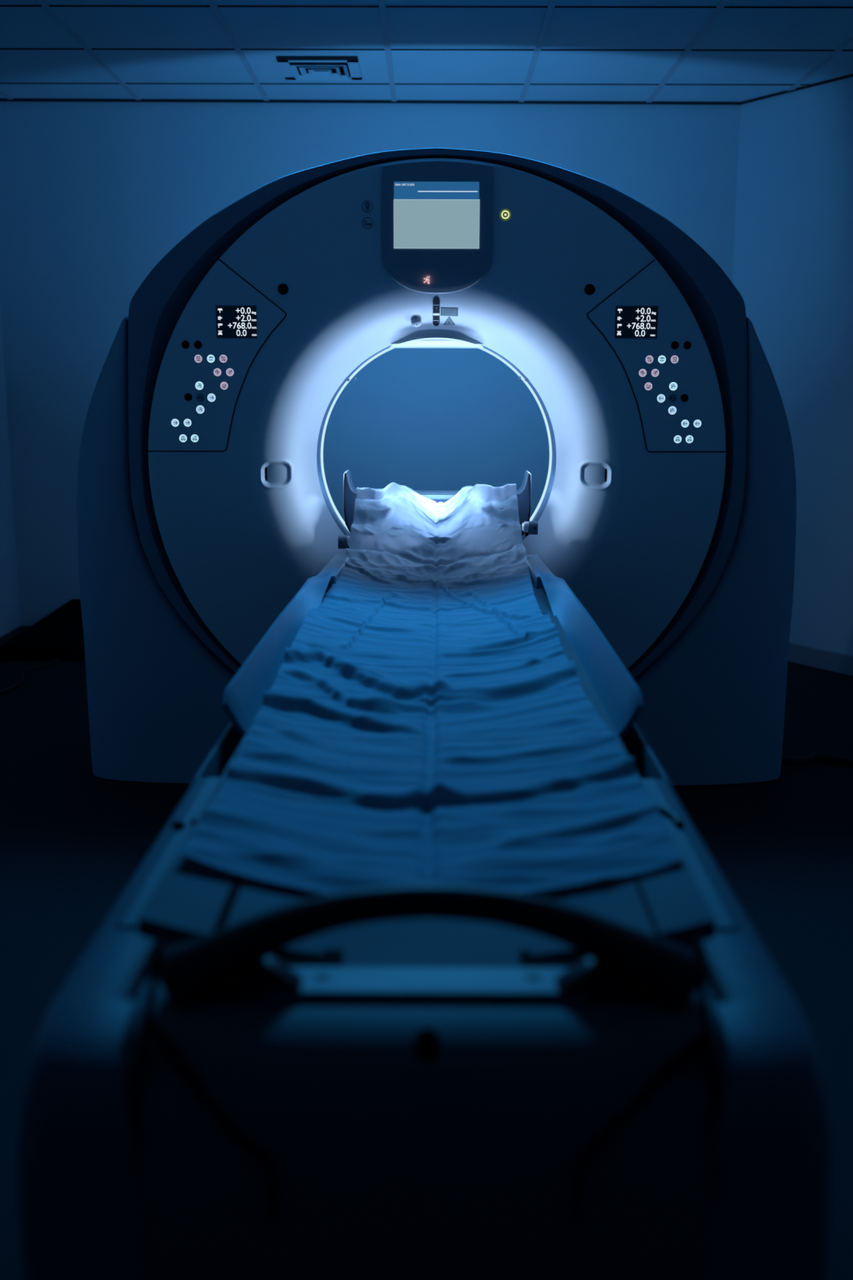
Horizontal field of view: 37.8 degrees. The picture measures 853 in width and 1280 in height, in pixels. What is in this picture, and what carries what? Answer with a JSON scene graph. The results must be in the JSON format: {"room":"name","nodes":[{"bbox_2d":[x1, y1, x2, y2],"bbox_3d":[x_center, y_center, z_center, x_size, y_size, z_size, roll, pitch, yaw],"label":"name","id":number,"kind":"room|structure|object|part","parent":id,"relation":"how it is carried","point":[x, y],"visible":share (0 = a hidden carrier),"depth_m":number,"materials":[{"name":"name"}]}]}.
{"room":"radiology room","nodes":[
{"label":"radiology room","id":0,"kind":"room"},
{"bbox_2d":[0,304,20,637],"bbox_3d":[-2.122,-0.532,2.297,0.120,2.638,7.700,0,11,0],"label":"wall","id":1,"kind":"structure","parent":0,"point":[10,620],"depth_m":6.06,"materials":[{"name":"paint"}]},
{"bbox_2d":[0,626,23,646],"bbox_3d":[-2.055,0.575,3.266,0.015,0.090,6.170,0,11,0],"label":"baseboard","id":2,"kind":"structure","parent":1,"relation":"attached to","point":[9,636],"depth_m":6.11,"materials":[{"name":"grey"}]},
{"bbox_2d":[0,101,741,626],"bbox_3d":[-0.314,-1.287,6.124,3.672,2.638,0.120,0,11,-1],"label":"wall","id":3,"kind":"structure","parent":0,"point":[94,196],"depth_m":5.92,"materials":[{"name":"paint"}]},
{"bbox_2d":[22,626,31,631],"bbox_3d":[-0.293,-0.022,6.296,3.520,0.090,0.018,0,11,0],"label":"baseboard","id":4,"kind":"structure","parent":3,"relation":"attached to","point":[24,628],"depth_m":6.29,"materials":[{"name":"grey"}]},
{"bbox_2d":[0,98,742,105],"bbox_3d":[-0.286,-2.512,5.808,3.520,0.009,0.021,0,11,-1],"label":"trim","id":5,"kind":"structure","parent":3,"relation":"attached to","point":[1,100],"depth_m":5.80,"materials":[{"name":"grey metal"}]},
{"bbox_2d":[0,660,852,1279],"bbox_3d":[0.155,0.789,2.705,4.900,0.100,8.000,0,11,0],"label":"floor","id":6,"kind":"structure","parent":0,"point":[73,839],"depth_m":3.40,"materials":[{"name":"plastic"}]},
{"bbox_2d":[0,657,59,694],"bbox_3d":[-1.774,0.156,5.569,0.148,0.013,0.905,3,12,14],"label":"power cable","id":7,"kind":"object","parent":6,"relation":"on","point":[24,671],"visible":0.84,"depth_m":5.61,"materials":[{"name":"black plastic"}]},
{"bbox_2d":[0,599,84,661],"bbox_3d":[-1.630,-0.052,6.061,0.787,0.234,0.400,0,11,0],"label":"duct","id":8,"kind":"object","parent":6,"relation":"on","point":[59,634],"visible":0.48,"depth_m":5.93,"materials":[{"name":"black"}]},
{"bbox_2d":[17,470,831,1279],"bbox_3d":[0.017,0.225,2.748,0.789,0.988,3.379,0,11,0],"label":"couch","id":9,"kind":"object","parent":6,"relation":"on","point":[237,1076],"visible":0.66,"depth_m":1.11,"materials":[{"name":"plastic"}]},
{"bbox_3d":[-0.316,0.318,2.289,0.123,0.382,2.395,0,11,0],"label":"rail","id":10,"kind":"part","parent":9,"relation":"part of","materials":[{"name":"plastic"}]},
{"bbox_3d":[-0.265,-0.310,3.946,0.028,0.043,0.044,0,11,0],"label":"lock knob","id":11,"kind":"part","parent":9,"relation":"part of","materials":[{"name":"black"}]},
{"bbox_3d":[-0.001,0.333,1.199,0.304,0.012,0.058,0,11,0],"label":"plate","id":12,"kind":"part","parent":9,"relation":"part of","materials":[{"name":"plastic"}]},
{"bbox_2d":[413,1027,440,1064],"bbox_3d":[0.001,0.347,1.063,0.023,0.023,0.020,0,11,0],"label":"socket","id":13,"kind":"object","parent":9,"relation":"attached to","point":[427,1042],"depth_m":1.05,"materials":[{"name":"black plastic"}]},
{"bbox_2d":[179,482,682,894],"bbox_3d":[0.009,-0.125,2.825,0.594,0.274,2.982,0,11,0],"label":"sheet","id":14,"kind":"object","parent":9,"relation":"on","point":[426,722],"visible":1,"depth_m":1.96,"materials":[{"name":"fabric"}]},
{"bbox_3d":[0.005,0.335,1.265,0.178,0.030,0.049,0,11,0],"label":"latch plate","id":15,"kind":"part","parent":9,"relation":"part of","materials":[{"name":"grey"}]},
{"bbox_3d":[0.004,0.294,1.180,0.520,0.131,0.076,0,11,0],"label":"handle","id":16,"kind":"part","parent":9,"relation":"part of","materials":[{"name":"black plastic"}]},
{"bbox_3d":[0.337,-0.354,3.935,0.028,0.043,0.044,0,11,0],"label":"lock knob","id":17,"kind":"part","parent":9,"relation":"part of","materials":[{"name":"black"}]},
{"bbox_3d":[0.356,0.321,2.287,0.121,0.382,2.398,1,11,2],"label":"rail","id":18,"kind":"part","parent":9,"relation":"part of","materials":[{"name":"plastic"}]},
{"bbox_2d":[76,147,796,785],"bbox_3d":[0.034,-0.547,4.287,2.304,2.009,0.936,0,11,0],"label":"gantry","id":19,"kind":"object","parent":6,"relation":"on","point":[667,506],"visible":0.88,"depth_m":3.83,"materials":[{"name":"white plastic"}]},
{"bbox_3d":[-0.634,-0.855,3.769,0.423,0.562,0.004,0,11,0],"label":"control panel","id":20,"kind":"part","parent":19,"relation":"part of","materials":[{"name":"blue plastic"}]},
{"bbox_3d":[-0.032,-0.990,3.858,0.035,0.038,0.039,0,11,0],"label":"knob","id":21,"kind":"part","parent":19,"relation":"part of","materials":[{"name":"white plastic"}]},
{"bbox_2d":[320,347,551,530],"bbox_3d":[0.033,-0.621,4.215,0.804,0.804,0.014,0,11,0],"label":"light","id":22,"kind":"object","parent":19,"relation":"attached to","point":[520,376],"depth_m":4.19,"materials":[{"name":"white plastic"}]},
{"bbox_2d":[499,208,511,221],"bbox_3d":[0.234,-1.259,3.684,0.034,0.034,0.005,0,11,0],"label":"lamp","id":23,"kind":"object","parent":19,"relation":"attached to","point":[504,214],"depth_m":3.68,"materials":[{"name":"yellow plastic"}]},
{"bbox_3d":[0.697,-0.854,3.764,0.428,0.563,0.004,0,11,0],"label":"control panel","id":24,"kind":"part","parent":19,"relation":"part of","materials":[{"name":"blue plastic"}]},
{"bbox_2d":[0,0,852,102],"bbox_3d":[0.162,-1.825,2.186,4.900,0.066,8.000,0,11,0],"label":"ceiling","id":25,"kind":"structure","parent":0,"point":[521,51],"depth_m":4.93,"materials":[{"name":"tile"}]},
{"bbox_2d":[275,55,362,79],"bbox_3d":[-0.444,-2.386,5.209,0.330,0.026,0.338,0,11,0],"label":"ceiling vent","id":26,"kind":"object","parent":25,"relation":"in","point":[292,67],"visible":1,"depth_m":5.15,"materials":[{"name":"metal"}]},
{"bbox_2d":[732,76,852,655],"bbox_3d":[1.974,-1.145,5.436,0.120,2.638,1.650,-7,13,-33],"label":"wall","id":27,"kind":"structure","parent":0,"point":[793,273],"depth_m":5.66,"materials":[{"name":"paint"}]},
{"bbox_2d":[741,73,852,104],"bbox_3d":[1.920,-2.377,5.154,0.016,0.008,1.650,-7,13,-33],"label":"trim","id":28,"kind":"structure","parent":27,"relation":"attached to","point":[849,75],"depth_m":5.54,"materials":[{"name":"grey"}]},
{"bbox_2d":[787,642,852,675],"bbox_3d":[1.915,0.112,5.649,0.012,0.090,1.650,-7,13,-33],"label":"baseboard","id":29,"kind":"structure","parent":27,"relation":"attached to","point":[830,660],"depth_m":5.77,"materials":[{"name":"grey"}]}
]}

